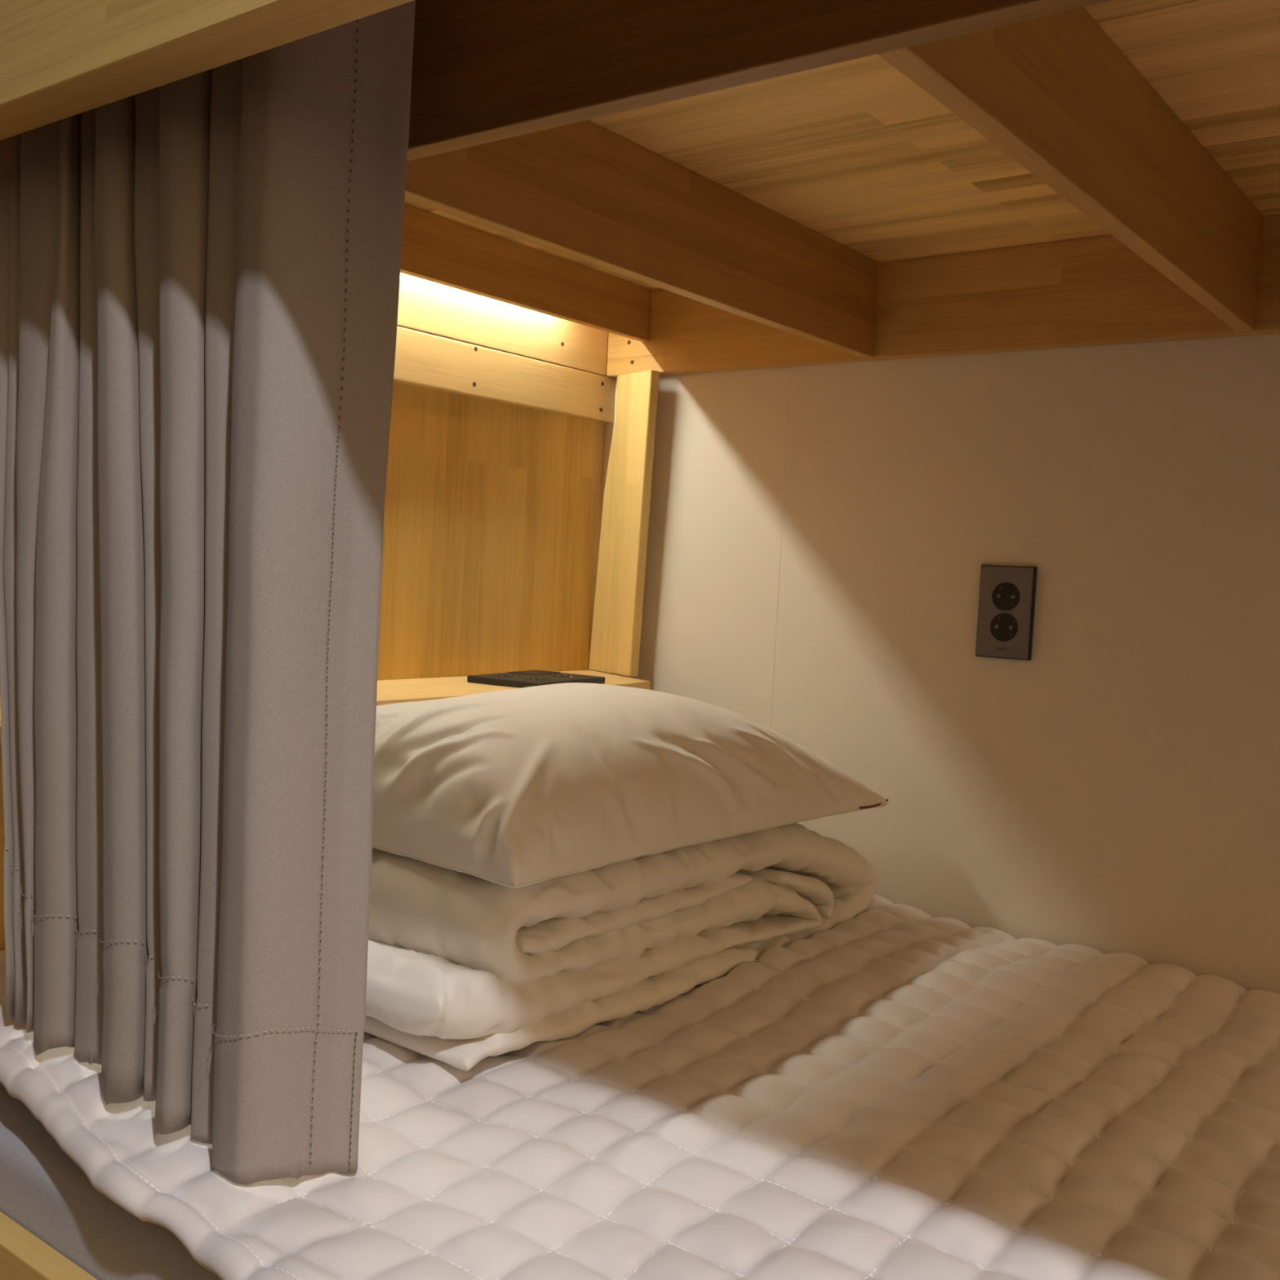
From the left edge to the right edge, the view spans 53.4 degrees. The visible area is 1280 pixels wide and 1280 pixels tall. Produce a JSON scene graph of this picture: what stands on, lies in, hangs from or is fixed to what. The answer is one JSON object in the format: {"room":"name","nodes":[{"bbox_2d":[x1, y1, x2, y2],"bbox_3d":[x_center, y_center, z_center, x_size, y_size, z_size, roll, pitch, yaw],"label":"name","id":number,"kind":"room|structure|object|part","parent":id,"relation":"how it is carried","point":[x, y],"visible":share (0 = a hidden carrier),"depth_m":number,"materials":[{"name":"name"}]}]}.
{"room":"dormitory","nodes":[
{"label":"dormitory","id":0,"kind":"room"},
{"bbox_2d":[596,333,1279,994],"bbox_3d":[1.254,-0.299,1.114,3.800,2.600,0.100,5,4,37],"label":"wall","id":1,"kind":"structure","parent":0,"point":[820,538],"depth_m":1.64,"materials":[{"name":"paint"}]},
{"bbox_2d":[975,564,1037,660],"bbox_3d":[0.472,-0.036,1.644,0.073,0.120,0.013,5,4,37],"label":"wall socket","id":2,"kind":"object","parent":1,"relation":"attached to","point":[1006,596],"visible":1,"depth_m":1.64,"materials":[{"name":"black plastic"}]},
{"bbox_2d":[990,613,1017,641],"bbox_3d":[0.469,-0.017,1.640,0.037,0.037,0.001,5,4,37],"label":"socket","id":3,"kind":"object","parent":2,"relation":"attached to","point":[1003,626],"depth_m":1.64,"materials":[{"name":"plastic"}]},
{"bbox_2d":[991,582,1019,610],"bbox_3d":[0.471,-0.056,1.638,0.037,0.037,0.001,5,4,37],"label":"socket","id":4,"kind":"object","parent":2,"relation":"attached to","point":[1005,595],"depth_m":1.64,"materials":[{"name":"plastic"}]},
{"bbox_3d":[0.285,1.042,0.001,3.800,0.050,3.120,5,4,37],"label":"floor","id":5,"kind":"structure","parent":0,"visible":0},
{"bbox_2d":[0,0,1279,1279],"bbox_3d":[0.425,0.069,0.963,2.200,1.800,1.155,5,4,37],"label":"bunk bed","id":6,"kind":"object","parent":5,"relation":"on","point":[635,193],"visible":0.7,"depth_m":1.32,"materials":[{"name":"brown wood"}]},
{"bbox_3d":[0.086,0.642,0.544,2.150,0.270,0.023,5,4,37],"label":"rail","id":7,"kind":"part","parent":6,"relation":"part of","materials":[{"name":"brown wood"}]},
{"bbox_2d":[0,1083,221,1279],"bbox_3d":[0.427,0.516,0.991,2.126,0.142,1.100,5,4,37],"label":"mattress","id":8,"kind":"object","parent":6,"relation":"on","point":[42,1189],"visible":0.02,"depth_m":0.95,"materials":[{"name":"grey fabric"}]},
{"bbox_2d":[0,894,1279,1279],"bbox_3d":[0.420,0.407,0.974,2.116,0.072,1.128,5,4,37],"label":"pad","id":9,"kind":"object","parent":8,"relation":"on","point":[891,1091],"visible":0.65,"depth_m":0.99,"materials":[{"name":"white fabric"}]},
{"bbox_2d":[364,822,878,1071],"bbox_3d":[-0.076,0.288,1.494,0.415,0.186,0.823,5,4,37],"label":"duvet","id":10,"kind":"object","parent":9,"relation":"on","point":[464,969],"visible":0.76,"depth_m":1.20,"materials":[{"name":"fabric"}]},
{"bbox_2d":[372,682,888,888],"bbox_3d":[-0.069,0.130,1.514,0.460,0.154,0.723,5,4,37],"label":"pillow","id":11,"kind":"object","parent":10,"relation":"on","point":[517,788],"visible":0.81,"depth_m":1.26,"materials":[{"name":"fabric"}]},
{"bbox_2d":[0,0,415,1185],"bbox_3d":[-0.366,-0.063,1.000,0.441,0.868,0.133,5,4,37],"label":"curtain","id":12,"kind":"object","parent":6,"relation":"hanging from","point":[200,273],"visible":0.9,"depth_m":0.89,"materials":[{"name":"fabric"}]},
{"bbox_3d":[-0.418,0.024,1.640,0.028,1.135,1.099,5,4,37],"label":"headboard panel","id":13,"kind":"part","parent":6,"relation":"part of","materials":[{"name":"brown wood"}]},
{"bbox_2d":[0,670,650,745],"bbox_3d":[-0.336,0.071,1.569,0.195,0.017,1.086,5,4,37],"label":"shelf","id":14,"kind":"object","parent":6,"relation":"attached to","point":[393,686],"depth_m":1.71,"materials":[{"name":"brown wood"}]},
{"bbox_2d":[466,670,604,688],"bbox_3d":[-0.143,0.055,1.783,0.120,0.010,0.169,5,4,29],"label":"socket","id":15,"kind":"object","parent":6,"relation":"on","point":[526,678],"visible":0.94,"depth_m":1.75,"materials":[{"name":"black plastic"}]},
{"bbox_2d":[493,674,519,677],"bbox_3d":[-0.185,0.050,1.761,0.037,0.001,0.037,5,4,37],"label":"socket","id":16,"kind":"object","parent":15,"relation":"attached to","point":[494,675],"depth_m":1.76,"materials":[{"name":"plastic"}]},
{"bbox_3d":[-0.164,0.056,1.746,0.120,0.009,0.084,5,4,29],"label":"socket plate","id":17,"kind":"part","parent":15,"relation":"part of","materials":[{"name":"black plastic"}]},
{"bbox_2d":[524,677,551,680],"bbox_3d":[-0.140,0.053,1.735,0.037,0.001,0.037,5,4,37],"label":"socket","id":18,"kind":"object","parent":15,"relation":"attached to","point":[525,678],"depth_m":1.73,"materials":[{"name":"plastic"}]},
{"bbox_3d":[-0.122,0.054,1.820,0.120,0.009,0.084,5,4,29],"label":"socket plate","id":19,"kind":"part","parent":15,"relation":"part of","materials":[{"name":"black plastic"}]},
{"bbox_2d":[549,674,574,676],"bbox_3d":[-0.111,0.051,1.811,0.037,0.001,0.037,5,4,37],"label":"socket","id":20,"kind":"object","parent":15,"relation":"attached to","point":[550,675],"depth_m":1.81,"materials":[{"name":"plastic"}]},
{"bbox_3d":[0.251,-0.394,0.639,2.150,0.129,0.020,5,4,37],"label":"rail","id":21,"kind":"part","parent":6,"relation":"part of","materials":[{"name":"brown wood"}]},
{"bbox_3d":[0.457,-0.474,0.942,2.200,0.020,1.132,5,4,37],"label":"deck panel","id":22,"kind":"part","parent":6,"relation":"part of","materials":[{"name":"brown wood"}]},
{"bbox_3d":[0.810,-0.405,1.372,2.150,0.129,0.024,5,4,37],"label":"wall rail","id":23,"kind":"part","parent":6,"relation":"part of","materials":[{"name":"brown wood"}]}
]}

